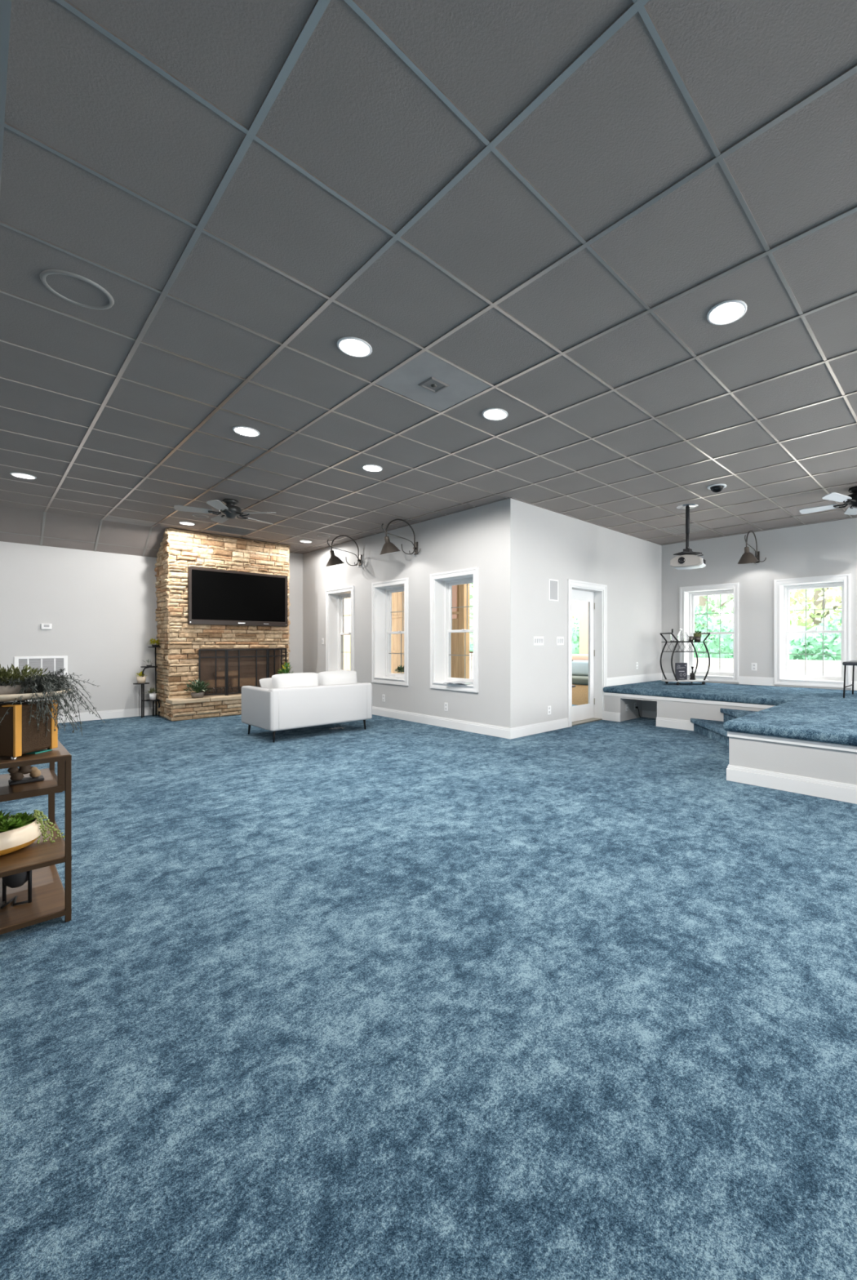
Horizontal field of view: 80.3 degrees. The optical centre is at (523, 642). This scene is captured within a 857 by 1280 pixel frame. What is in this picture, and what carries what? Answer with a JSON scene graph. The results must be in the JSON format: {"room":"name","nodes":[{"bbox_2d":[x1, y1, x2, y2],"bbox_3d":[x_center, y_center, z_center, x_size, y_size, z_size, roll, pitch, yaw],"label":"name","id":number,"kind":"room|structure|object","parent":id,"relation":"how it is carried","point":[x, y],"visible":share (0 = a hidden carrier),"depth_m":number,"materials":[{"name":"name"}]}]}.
{"room":"living room","nodes":[
{"label":"living room","id":0,"kind":"room"},
{"bbox_2d":[0,541,302,715],"bbox_3d":[-7.375,-0.363,7.313,0.250,3.149,8.150,0,0,42],"label":"wall","id":1,"kind":"structure","parent":0,"point":[100,607],"depth_m":7.79,"materials":[{"name":"paint"}]},
{"bbox_2d":[13,655,67,682],"bbox_3d":[-7.143,0.411,7.372,0.015,0.430,0.570,0,0,42],"label":"air vent","id":2,"kind":"object","parent":1,"relation":"in","point":[52,663],"visible":0.45,"depth_m":7.39,"materials":[{"name":"white plastic"}]},
{"bbox_2d":[40,623,52,629],"bbox_3d":[-7.101,-0.247,7.405,0.031,0.089,0.119,0,0,42],"label":"thermostat","id":3,"kind":"object","parent":1,"relation":"attached to","point":[43,626],"visible":1,"depth_m":7.39,"materials":[{"name":"white plastic"}]},
{"bbox_2d":[57,706,158,723],"bbox_3d":[-7.276,1.144,7.224,0.016,0.135,8.150,0,0,42],"label":"baseboard","id":4,"kind":"structure","parent":1,"relation":"attached to","point":[108,714],"depth_m":7.93,"materials":[{"name":"paint"}]},
{"bbox_2d":[302,497,525,728],"bbox_3d":[-2.337,-0.363,8.439,6.110,3.149,0.280,0,0,42],"label":"wall","id":5,"kind":"structure","parent":0,"point":[491,538],"depth_m":7.13,"materials":[{"name":"paint"}]},
{"bbox_2d":[325,586,354,671],"bbox_3d":[-3.315,-0.176,9.303,1.030,1.685,0.310,0,0,42],"label":"window","id":6,"kind":"structure","parent":5,"relation":"in","point":[340,602],"depth_m":9.53,"materials":[{"name":"paint"}]},
{"bbox_2d":[325,535,363,567],"bbox_3d":[-3.062,-1.555,8.490,0.304,0.568,0.615,0,0,42],"label":"wall sconce","id":7,"kind":"object","parent":5,"relation":"attached to","point":[333,560],"visible":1,"depth_m":8.32,"materials":[{"name":"metal"}]},
{"bbox_2d":[382,694,385,702],"bbox_3d":[-2.315,0.911,8.224,0.074,0.119,0.008,0,0,42],"label":"power outlet","id":8,"kind":"object","parent":5,"relation":"attached to","point":[383,695],"visible":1,"depth_m":8.21,"materials":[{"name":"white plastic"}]},
{"bbox_2d":[371,577,408,685],"bbox_3d":[-2.095,-0.176,8.200,1.030,1.685,0.310,0,0,42],"label":"window","id":9,"kind":"structure","parent":5,"relation":"in","point":[389,598],"depth_m":8.40,"materials":[{"name":"paint"}]},
{"bbox_2d":[395,664,404,678],"bbox_3d":[-1.997,0.462,8.128,0.344,0.220,0.238,0,0,42],"label":"planter","id":10,"kind":"object","parent":9,"relation":"on","point":[400,668],"visible":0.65,"depth_m":8.10,"materials":[{"name":"white ceramic"}]},
{"bbox_2d":[379,519,420,555],"bbox_3d":[-1.839,-1.555,7.384,0.304,0.568,0.615,0,0,42],"label":"wall sconce","id":11,"kind":"object","parent":5,"relation":"attached to","point":[388,547],"visible":1,"depth_m":7.21,"materials":[{"name":"metal"}]},
{"bbox_2d":[372,706,511,738],"bbox_3d":[-2.357,1.144,8.257,5.926,0.134,0.016,0,0,42],"label":"baseboard","id":12,"kind":"structure","parent":5,"relation":"attached to","point":[480,728],"depth_m":7.11,"materials":[{"name":"paint"}]},
{"bbox_2d":[444,702,448,711],"bbox_3d":[-1.112,0.916,7.136,0.075,0.120,0.009,0,0,42],"label":"power outlet","id":13,"kind":"object","parent":5,"relation":"attached to","point":[446,704],"visible":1,"depth_m":7.13,"materials":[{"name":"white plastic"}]},
{"bbox_2d":[430,567,478,692],"bbox_3d":[-0.905,-0.176,7.123,1.030,1.685,0.310,0,0,42],"label":"window","id":14,"kind":"structure","parent":5,"relation":"in","point":[454,594],"depth_m":7.31,"materials":[{"name":"paint"}]},
{"bbox_2d":[444,681,473,684],"bbox_3d":[-0.889,0.562,7.007,0.420,0.018,0.260,0,0,34],"label":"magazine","id":15,"kind":"object","parent":14,"relation":"on","point":[452,682],"visible":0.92,"depth_m":6.94,"materials":[{"name":"paper"}]},
{"bbox_2d":[0,714,856,1279],"bbox_3d":[-0.408,1.286,3.760,15.450,0.150,12.830,0,0,42],"label":"floor","id":16,"kind":"structure","parent":0,"point":[392,998],"depth_m":1.63,"materials":[{"name":"blue carpet"}]},
{"bbox_2d":[0,740,71,934],"bbox_3d":[-2.543,0.849,2.076,0.722,0.725,0.907,0,0,42],"label":"shelf unit","id":17,"kind":"object","parent":16,"relation":"on","point":[50,900],"visible":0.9,"depth_m":2.18,"materials":[{"name":"brown wood"}]},
{"bbox_2d":[0,870,31,909],"bbox_3d":[-2.263,1.061,2.220,0.110,0.190,0.100,0,0,42],"label":"stand","id":18,"kind":"object","parent":17,"relation":"on","point":[17,880],"visible":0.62,"depth_m":2.20,"materials":[{"name":"black metal"}]},
{"bbox_2d":[7,764,44,785],"bbox_3d":[-2.379,0.605,2.378,0.079,0.114,0.124,0,0,42],"label":"decorative balls","id":19,"kind":"object","parent":17,"relation":"on","point":[16,774],"visible":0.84,"depth_m":2.36,"materials":[{"name":"brown plastic"}]},
{"bbox_2d":[0,700,57,759],"bbox_3d":[-2.262,0.373,2.161,0.286,0.226,0.205,0,0,-3],"label":"speaker","id":20,"kind":"object","parent":17,"relation":"on","point":[18,737],"visible":0.8,"depth_m":2.12},
{"bbox_2d":[0,688,71,703],"bbox_3d":[-2.251,0.236,2.178,0.320,0.045,0.400,0,0,42],"label":"tray","id":21,"kind":"object","parent":20,"relation":"on","point":[3,698],"visible":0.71,"depth_m":2.11,"materials":[{"name":"beige ceramic"}]},
{"bbox_2d":[0,663,104,734],"bbox_3d":[-2.186,0.260,2.214,0.486,0.345,0.385,0,0,0],"label":"potted plant","id":22,"kind":"object","parent":21,"relation":"on","point":[20,682],"visible":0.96,"depth_m":2.19,"materials":[{"name":"green plant"}]},
{"bbox_2d":[0,809,65,856],"bbox_3d":[-2.326,0.844,2.228,0.320,0.164,0.411,0,0,42],"label":"succulent bowl","id":23,"kind":"object","parent":17,"relation":"on","point":[19,831],"visible":1,"depth_m":2.21,"materials":[{"name":"ceramic"}]},
{"bbox_2d":[23,749,52,754],"bbox_3d":[-2.186,0.483,2.215,0.104,0.005,0.074,0,0,2],"label":"notebook","id":24,"kind":"object","parent":17,"relation":"on","point":[42,750],"visible":0.43,"depth_m":2.20,"materials":[{"name":"paper"}]},
{"bbox_2d":[133,646,160,717],"bbox_3d":[-6.142,0.637,8.146,0.258,1.149,0.398,0,0,42],"label":"plant stand","id":25,"kind":"object","parent":16,"relation":"on","point":[143,700],"visible":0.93,"depth_m":8.14,"materials":[{"name":"black metal"}]},
{"bbox_2d":[134,671,148,683],"bbox_3d":[-6.213,0.550,8.089,0.164,0.203,0.153,0,0,5],"label":"potted plant","id":26,"kind":"object","parent":25,"relation":"on","point":[140,679],"visible":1,"depth_m":8.05,"materials":[{"name":"yellow plant"}]},
{"bbox_2d":[141,666,157,667],"bbox_3d":[-6.136,0.389,8.153,0.228,0.014,0.228,0,0,42],"label":"shelf","id":27,"kind":"object","parent":25,"relation":"attached to","point":[141,666],"depth_m":8.09,"materials":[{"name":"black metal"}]},
{"bbox_2d":[144,698,159,701],"bbox_3d":[-6.091,0.939,8.173,0.218,0.014,0.218,0,0,42],"label":"shelf","id":28,"kind":"object","parent":25,"relation":"attached to","point":[157,700],"depth_m":8.14,"materials":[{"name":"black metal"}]},
{"bbox_2d":[146,687,159,700],"bbox_3d":[-6.100,0.826,8.179,0.255,0.211,0.255,0,0,-22],"label":"potted plant","id":29,"kind":"object","parent":25,"relation":"on","point":[152,696],"visible":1,"depth_m":8.14,"materials":[{"name":"green plant"}]},
{"bbox_2d":[147,638,159,646],"bbox_3d":[-6.097,-0.010,8.244,0.222,0.145,0.240,0,0,42],"label":"potted plant","id":30,"kind":"object","parent":25,"relation":"on","point":[153,640],"visible":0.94,"depth_m":8.21,"materials":[{"name":"green plant"}]},
{"bbox_2d":[154,528,290,720],"bbox_3d":[-5.162,-0.310,8.744,1.142,3.041,1.999,0,0,42],"label":"stone fireplace","id":31,"kind":"object","parent":16,"relation":"on","point":[180,642],"depth_m":8.28,"materials":[{"name":"beige stone"}]},
{"bbox_2d":[182,677,210,697],"bbox_3d":[-5.247,0.719,8.013,0.371,0.328,0.432,0,0,42],"label":"potted plant","id":32,"kind":"object","parent":31,"relation":"on","point":[197,686],"visible":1,"depth_m":7.98,"materials":[{"name":"green plant"}]},
{"bbox_2d":[204,679,225,688],"bbox_3d":[-5.400,0.711,8.728,0.119,0.139,0.359,0,0,42],"label":"log","id":33,"kind":"object","parent":31,"relation":"on","point":[220,682],"visible":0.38,"depth_m":8.69,"materials":[{"name":"brown wood"}]},
{"bbox_2d":[213,670,238,676],"bbox_3d":[-5.325,0.551,8.930,0.120,0.100,0.400,0,0,42],"label":"log","id":34,"kind":"object","parent":33,"relation":"on","point":[234,673],"visible":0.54,"depth_m":8.86,"materials":[{"name":"brown wood"}]},
{"bbox_2d":[187,566,287,626],"bbox_3d":[-4.938,-0.769,8.665,0.149,0.936,1.565,0,0,42],"label":"television","id":35,"kind":"object","parent":31,"relation":"attached to","point":[215,597],"visible":1,"depth_m":8.55,"materials":[{"name":"black plastic"}]},
{"bbox_2d":[199,648,287,695],"bbox_3d":[-4.824,0.492,8.649,0.139,0.783,1.418,0,0,42],"label":"fire screen","id":36,"kind":"object","parent":31,"relation":"on","point":[267,655],"visible":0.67,"depth_m":8.52,"materials":[{"name":"black metal"}]},
{"bbox_2d":[231,677,255,687],"bbox_3d":[-5.076,0.711,9.042,0.119,0.159,0.419,0,0,42],"label":"log","id":37,"kind":"object","parent":31,"relation":"on","point":[243,681],"visible":0.71,"depth_m":8.99,"materials":[{"name":"brown wood"}]},
{"bbox_2d":[276,661,294,673],"bbox_3d":[-4.298,0.608,9.031,0.328,0.551,0.303,0,0,42],"label":"potted plant","id":38,"kind":"object","parent":31,"relation":"on","point":[284,670],"visible":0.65,"depth_m":9.01,"materials":[{"name":"green plant"}]},
{"bbox_2d":[241,670,372,742],"bbox_3d":[-2.941,0.797,6.801,1.012,0.829,1.370,0,0,42],"label":"sofa","id":39,"kind":"object","parent":16,"relation":"on","point":[296,700],"visible":1,"depth_m":6.39,"materials":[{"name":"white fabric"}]},
{"bbox_2d":[259,677,272,688],"bbox_3d":[-3.261,0.611,6.531,0.207,0.308,0.404,0,0,15],"label":"throw pillow","id":40,"kind":"object","parent":39,"relation":"on","point":[264,682],"visible":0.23,"depth_m":6.38,"materials":[{"name":"white fabric"}]},
{"bbox_2d":[271,672,319,688],"bbox_3d":[-2.927,0.586,6.417,0.226,0.396,0.600,0,0,42],"label":"cushion","id":41,"kind":"object","parent":39,"relation":"on","point":[296,679],"depth_m":6.33,"materials":[{"name":"white fabric"}]},
{"bbox_2d":[318,670,357,685],"bbox_3d":[-2.544,0.586,6.839,0.230,0.406,0.565,0,0,42],"label":"cushion","id":42,"kind":"object","parent":39,"relation":"on","point":[343,677],"depth_m":6.75,"materials":[{"name":"white fabric"}]},
{"bbox_2d":[328,726,345,729],"bbox_3d":[-2.615,1.194,6.977,0.132,0.022,0.176,0,0,42],"label":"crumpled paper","id":43,"kind":"object","parent":16,"relation":"on","point":[338,727],"visible":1,"depth_m":6.97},
{"bbox_2d":[602,680,856,804],"bbox_3d":[4.482,0.951,4.761,8.940,0.520,4.225,0,0,42],"label":"stage platform","id":44,"kind":"object","parent":16,"relation":"on","point":[802,740],"visible":0.99,"depth_m":4.49,"materials":[{"name":"blue carpet"}]},
{"bbox_2d":[659,632,710,684],"bbox_3d":[2.711,0.261,8.363,0.860,0.859,0.473,0,0,-15],"label":"bar cart","id":45,"kind":"object","parent":44,"relation":"on","point":[704,679],"visible":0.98,"depth_m":8.26,"materials":[{"name":"black metal"}]},
{"bbox_2d":[670,628,674,640],"bbox_3d":[2.502,-0.129,8.369,0.064,0.215,0.064,0,0,-15],"label":"bottle","id":46,"kind":"object","parent":45,"relation":"on","point":[672,638],"visible":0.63,"depth_m":8.35,"materials":[{"name":"clear glass"}]},
{"bbox_2d":[677,628,684,640],"bbox_3d":[2.650,-0.136,8.398,0.105,0.230,0.103,0,0,-15],"label":"decanter","id":47,"kind":"object","parent":45,"relation":"on","point":[680,636],"visible":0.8,"depth_m":8.36,"materials":[{"name":"clear glass"}]},
{"bbox_2d":[675,662,687,679],"bbox_3d":[2.658,0.476,8.387,0.220,0.285,0.023,0,0,-15],"label":"chalkboard sign","id":48,"kind":"object","parent":45,"relation":"on","point":[681,668],"visible":0.99,"depth_m":8.38,"materials":[{"name":"black"}]},
{"bbox_2d":[661,641,708,642],"bbox_3d":[2.711,-0.015,8.363,0.850,0.012,0.468,0,0,-15],"label":"shelf","id":49,"kind":"object","parent":45,"relation":"attached to","point":[661,642],"depth_m":8.14,"materials":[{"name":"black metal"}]},
{"bbox_2d":[661,678,708,681],"bbox_3d":[2.711,0.627,8.363,0.860,0.017,0.473,0,0,-15],"label":"shelf","id":50,"kind":"object","parent":45,"relation":"attached to","point":[688,679],"depth_m":8.24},
{"bbox_2d":[688,636,693,641],"bbox_3d":[2.806,-0.066,8.357,0.100,0.090,0.100,0,0,-15],"label":"ice bucket","id":51,"kind":"object","parent":45,"relation":"on","point":[691,638],"visible":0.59,"depth_m":8.32,"materials":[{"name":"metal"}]},
{"bbox_2d":[689,666,695,679],"bbox_3d":[2.860,0.510,8.423,0.086,0.222,0.086,0,0,30],"label":"bottle","id":52,"kind":"object","parent":45,"relation":"on","point":[692,675],"visible":1,"depth_m":8.40,"materials":[{"name":"black glass"}]},
{"bbox_2d":[693,630,720,663],"bbox_3d":[3.086,0.177,8.355,0.447,0.797,0.329,0,0,2],"label":"potted plant","id":53,"kind":"object","parent":45,"relation":"on","point":[697,636],"visible":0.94,"depth_m":8.38,"materials":[{"name":"green plant"}]},
{"bbox_3d":[2.601,-0.027,8.271,0.279,0.011,0.159,0,0,-15],"label":"tray","id":54,"kind":"object","parent":45,"relation":"on","visible":0},
{"bbox_2d":[683,631,688,640],"bbox_3d":[2.721,-0.106,8.324,0.094,0.170,0.093,0,0,-15],"label":"decanter","id":55,"kind":"object","parent":54,"relation":"on","point":[686,637],"visible":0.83,"depth_m":8.29,"materials":[{"name":"clear glass"}]},
{"bbox_2d":[842,660,856,697],"bbox_3d":[4.398,0.464,6.344,0.469,0.455,0.649,0,0,42],"label":"stool","id":56,"kind":"object","parent":44,"relation":"on","point":[853,663],"visible":1,"depth_m":6.26,"materials":[{"name":"black metal"}]},
{"bbox_2d":[0,0,856,557],"bbox_3d":[-0.408,-1.749,3.760,15.449,0.618,12.830,0,0,42],"label":"ceiling","id":57,"kind":"structure","parent":0,"point":[552,202],"depth_m":2.36,"materials":[{"name":"tile"}]},
{"bbox_2d":[9,471,36,479],"bbox_3d":[-5.485,-1.875,5.456,0.208,0.095,0.208,0,0,42],"label":"recessed light","id":58,"kind":"object","parent":57,"relation":"in","point":[21,475],"visible":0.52,"depth_m":5.49,"materials":[{"name":"white plastic"}]},
{"bbox_2d":[40,269,114,309],"bbox_3d":[-2.319,-1.833,2.591,0.290,0.010,0.290,0,0,42],"label":"ceiling speaker","id":59,"kind":"object","parent":57,"relation":"attached to","point":[74,288],"visible":1,"depth_m":2.58},
{"bbox_2d":[45,274,109,306],"bbox_3d":[-2.319,-1.835,2.591,0.246,0.001,0.246,0,0,42],"label":"grille","id":60,"kind":"object","parent":59,"relation":"attached to","point":[74,289],"depth_m":2.59,"materials":[{"name":"white metal"}]},
{"bbox_2d":[103,515,155,526],"bbox_3d":[-5.936,-1.835,7.509,0.453,0.002,0.581,0,0,42],"label":"ceiling panel","id":61,"kind":"object","parent":57,"relation":"attached to","point":[119,519],"visible":1,"depth_m":7.50,"materials":[{"name":"tile"}]},
{"bbox_2d":[178,521,195,524],"bbox_3d":[-5.162,-1.875,7.631,0.208,0.095,0.208,0,0,42],"label":"recessed light","id":62,"kind":"object","parent":57,"relation":"in","point":[180,522],"visible":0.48,"depth_m":7.67,"materials":[{"name":"white plastic"}]},
{"bbox_2d":[191,514,208,518],"bbox_3d":[-4.672,-1.833,7.193,0.210,0.010,0.210,0,0,42],"label":"ceiling speaker","id":63,"kind":"object","parent":57,"relation":"attached to","point":[202,516],"visible":1,"depth_m":7.21},
{"bbox_2d":[193,515,207,517],"bbox_3d":[-4.672,-1.835,7.193,0.166,0.001,0.166,0,0,42],"label":"grille","id":64,"kind":"object","parent":63,"relation":"attached to","point":[200,516],"depth_m":7.21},
{"bbox_2d":[173,498,275,524],"bbox_3d":[-3.808,-1.719,6.440,1.111,0.232,1.156,0,0,42],"label":"ceiling fan","id":65,"kind":"object","parent":57,"relation":"hanging from","point":[228,509],"visible":1,"depth_m":6.32,"materials":[{"name":"metal"}]},
{"bbox_2d":[206,524,255,535],"bbox_3d":[-4.753,-1.833,8.084,0.582,0.015,0.582,0,0,42],"label":"ceiling panel","id":66,"kind":"object","parent":57,"relation":"in","point":[220,528],"visible":1,"depth_m":8.07,"materials":[{"name":"tile"}]},
{"bbox_2d":[232,426,259,436],"bbox_3d":[-2.405,-1.843,4.314,0.208,0.160,0.208,0,0,42],"label":"recessed light","id":67,"kind":"object","parent":57,"relation":"attached to","point":[242,430],"visible":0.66,"depth_m":4.36,"materials":[{"name":"white plastic"}]},
{"bbox_2d":[299,540,311,542],"bbox_3d":[-3.934,-1.875,8.988,0.208,0.095,0.208,0,0,42],"label":"recessed light","id":68,"kind":"object","parent":57,"relation":"in","point":[303,541],"visible":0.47,"depth_m":9.05,"materials":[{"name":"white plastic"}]},
{"bbox_2d":[337,336,372,357],"bbox_3d":[-1.048,-1.875,3.086,0.208,0.095,0.208,0,0,42],"label":"recessed light","id":69,"kind":"object","parent":57,"relation":"in","point":[349,345],"visible":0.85,"depth_m":3.13,"materials":[{"name":"white plastic"}]},
{"bbox_2d":[362,464,382,471],"bbox_3d":[-1.586,-1.875,5.219,0.208,0.095,0.208,0,0,42],"label":"recessed light","id":70,"kind":"object","parent":57,"relation":"in","point":[372,468],"visible":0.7,"depth_m":5.28,"materials":[{"name":"white plastic"}]},
{"bbox_2d":[375,351,491,411],"bbox_3d":[-0.639,-1.828,3.539,0.581,0.016,0.581,0,0,42],"label":"ceiling vent","id":71,"kind":"object","parent":57,"relation":"in","point":[427,380],"visible":1,"depth_m":3.50,"materials":[{"name":"metal"}]},
{"bbox_2d":[482,408,507,420],"bbox_3d":[-0.229,-1.875,3.991,0.208,0.095,0.208,0,0,42],"label":"recessed light","id":72,"kind":"object","parent":57,"relation":"in","point":[492,414],"visible":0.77,"depth_m":4.04,"materials":[{"name":"white plastic"}]},
{"bbox_2d":[660,523,709,534],"bbox_3d":[2.592,-1.833,8.019,0.582,0.015,0.582,0,0,42],"label":"tile","id":73,"kind":"object","parent":57,"relation":"in","point":[677,530],"visible":0.88,"depth_m":8.04,"materials":[{"name":"tile"}]},
{"bbox_2d":[673,503,702,555],"bbox_3d":[2.266,-1.515,6.721,0.447,0.645,0.289,0,0,-4],"label":"mount","id":74,"kind":"object","parent":57,"relation":"attached to","point":[688,507],"visible":0.91,"depth_m":6.69,"materials":[{"name":"black metal"}]},
{"bbox_2d":[670,554,706,569],"bbox_3d":[2.213,-1.093,6.711,0.423,0.158,0.330,0,0,30],"label":"projector","id":75,"kind":"object","parent":74,"relation":"hanging from","point":[686,562],"visible":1,"depth_m":6.59,"materials":[{"name":"white plastic"}]},
{"bbox_2d":[706,484,726,492],"bbox_3d":[2.269,-1.826,5.844,0.216,0.101,0.216,0,0,42],"label":"security camera","id":76,"kind":"object","parent":57,"relation":"attached to","point":[715,487],"visible":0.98,"depth_m":5.80,"materials":[{"name":"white plastic"}]},
{"bbox_2d":[706,299,746,324],"bbox_3d":[1.128,-1.875,2.763,0.208,0.095,0.208,0,0,42],"label":"recessed light","id":77,"kind":"object","parent":57,"relation":"in","point":[726,312],"visible":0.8,"depth_m":2.80,"materials":[{"name":"white plastic"}]},
{"bbox_2d":[799,486,856,515],"bbox_3d":[3.925,-1.719,5.921,1.156,0.232,1.194,0,0,42],"label":"ceiling fan","id":78,"kind":"object","parent":57,"relation":"hanging from","point":[850,500],"visible":1,"depth_m":5.89,"materials":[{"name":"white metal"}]},
{"bbox_2d":[525,502,661,725],"bbox_3d":[1.207,-0.363,7.997,0.260,3.149,3.820,0,0,42],"label":"wall","id":79,"kind":"structure","parent":0,"point":[560,547],"depth_m":7.35,"materials":[{"name":"paint"}]},
{"bbox_2d":[533,636,543,644],"bbox_3d":[0.197,-0.030,6.675,0.015,0.100,0.186,0,0,42],"label":"light switch","id":80,"kind":"object","parent":79,"relation":"attached to","point":[537,640],"visible":1,"depth_m":6.67,"materials":[{"name":"white plastic"}]},
{"bbox_2d":[547,705,551,715],"bbox_3d":[0.354,0.926,6.854,0.008,0.119,0.074,0,0,42],"label":"power outlet","id":81,"kind":"object","parent":79,"relation":"attached to","point":[548,707],"visible":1,"depth_m":6.85,"materials":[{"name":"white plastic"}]},
{"bbox_2d":[548,578,558,601],"bbox_3d":[0.417,-0.734,6.925,0.008,0.300,0.210,0,0,42],"label":"wall speaker","id":82,"kind":"object","parent":79,"relation":"attached to","point":[553,584],"visible":1,"depth_m":6.91,"materials":[{"name":"white plastic"}]},
{"bbox_2d":[550,580,557,599],"bbox_3d":[0.416,-0.734,6.926,0.004,0.259,0.169,0,0,42],"label":"speaker grille","id":83,"kind":"object","parent":82,"relation":"attached to","point":[553,584],"depth_m":6.93,"materials":[{"name":"white plastic"}]},
{"bbox_2d":[556,636,564,644],"bbox_3d":[0.521,-0.029,7.033,0.016,0.120,0.165,0,0,42],"label":"light switch","id":84,"kind":"object","parent":79,"relation":"attached to","point":[560,640],"visible":1,"depth_m":7.03,"materials":[{"name":"white plastic"}]},
{"bbox_2d":[509,672,662,738],"bbox_3d":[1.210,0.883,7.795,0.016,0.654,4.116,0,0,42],"label":"baseboard","id":85,"kind":"structure","parent":79,"relation":"attached to","point":[523,731],"depth_m":7.02,"materials":[{"name":"paint"}]},
{"bbox_2d":[567,578,607,727],"bbox_3d":[0.873,0.146,7.625,0.303,2.130,1.010,0,0,42],"label":"door","id":86,"kind":"structure","parent":79,"relation":"in","point":[587,602],"depth_m":7.76,"materials":[{"name":"paint"}]},
{"bbox_2d":[661,517,856,690],"bbox_3d":[5.890,-0.363,6.525,9.220,3.149,0.280,0,0,42],"label":"wall","id":87,"kind":"structure","parent":0,"point":[828,548],"depth_m":8.16,"materials":[{"name":"paint"}]},
{"bbox_2d":[679,582,738,682],"bbox_3d":[3.325,-0.177,8.825,1.039,1.685,0.309,0,0,42],"label":"window","id":88,"kind":"structure","parent":87,"relation":"in","point":[713,609],"depth_m":8.88,"materials":[{"name":"paint"}]},
{"bbox_2d":[737,530,766,564],"bbox_3d":[3.641,-1.515,7.955,0.304,0.568,0.615,0,0,42],"label":"wall sconce","id":89,"kind":"object","parent":87,"relation":"attached to","point":[748,557],"visible":1,"depth_m":7.78,"materials":[{"name":"metal"}]},
{"bbox_2d":[751,662,756,671],"bbox_3d":[3.805,0.393,8.216,0.084,0.124,0.008,0,0,42],"label":"power outlet","id":90,"kind":"object","parent":87,"relation":"attached to","point":[753,664],"visible":1,"depth_m":8.21,"materials":[{"name":"white plastic"}]},
{"bbox_2d":[662,672,856,690],"bbox_3d":[5.894,0.624,6.321,8.940,0.135,0.016,0,0,42],"label":"baseboard","id":91,"kind":"structure","parent":87,"relation":"attached to","point":[764,681],"depth_m":8.20,"materials":[{"name":"paint"}]},
{"bbox_2d":[773,573,850,688],"bbox_3d":[4.508,-0.177,7.755,1.039,1.685,0.309,0,0,42],"label":"window","id":92,"kind":"structure","parent":87,"relation":"in","point":[812,614],"depth_m":7.83,"materials":[{"name":"paint"}]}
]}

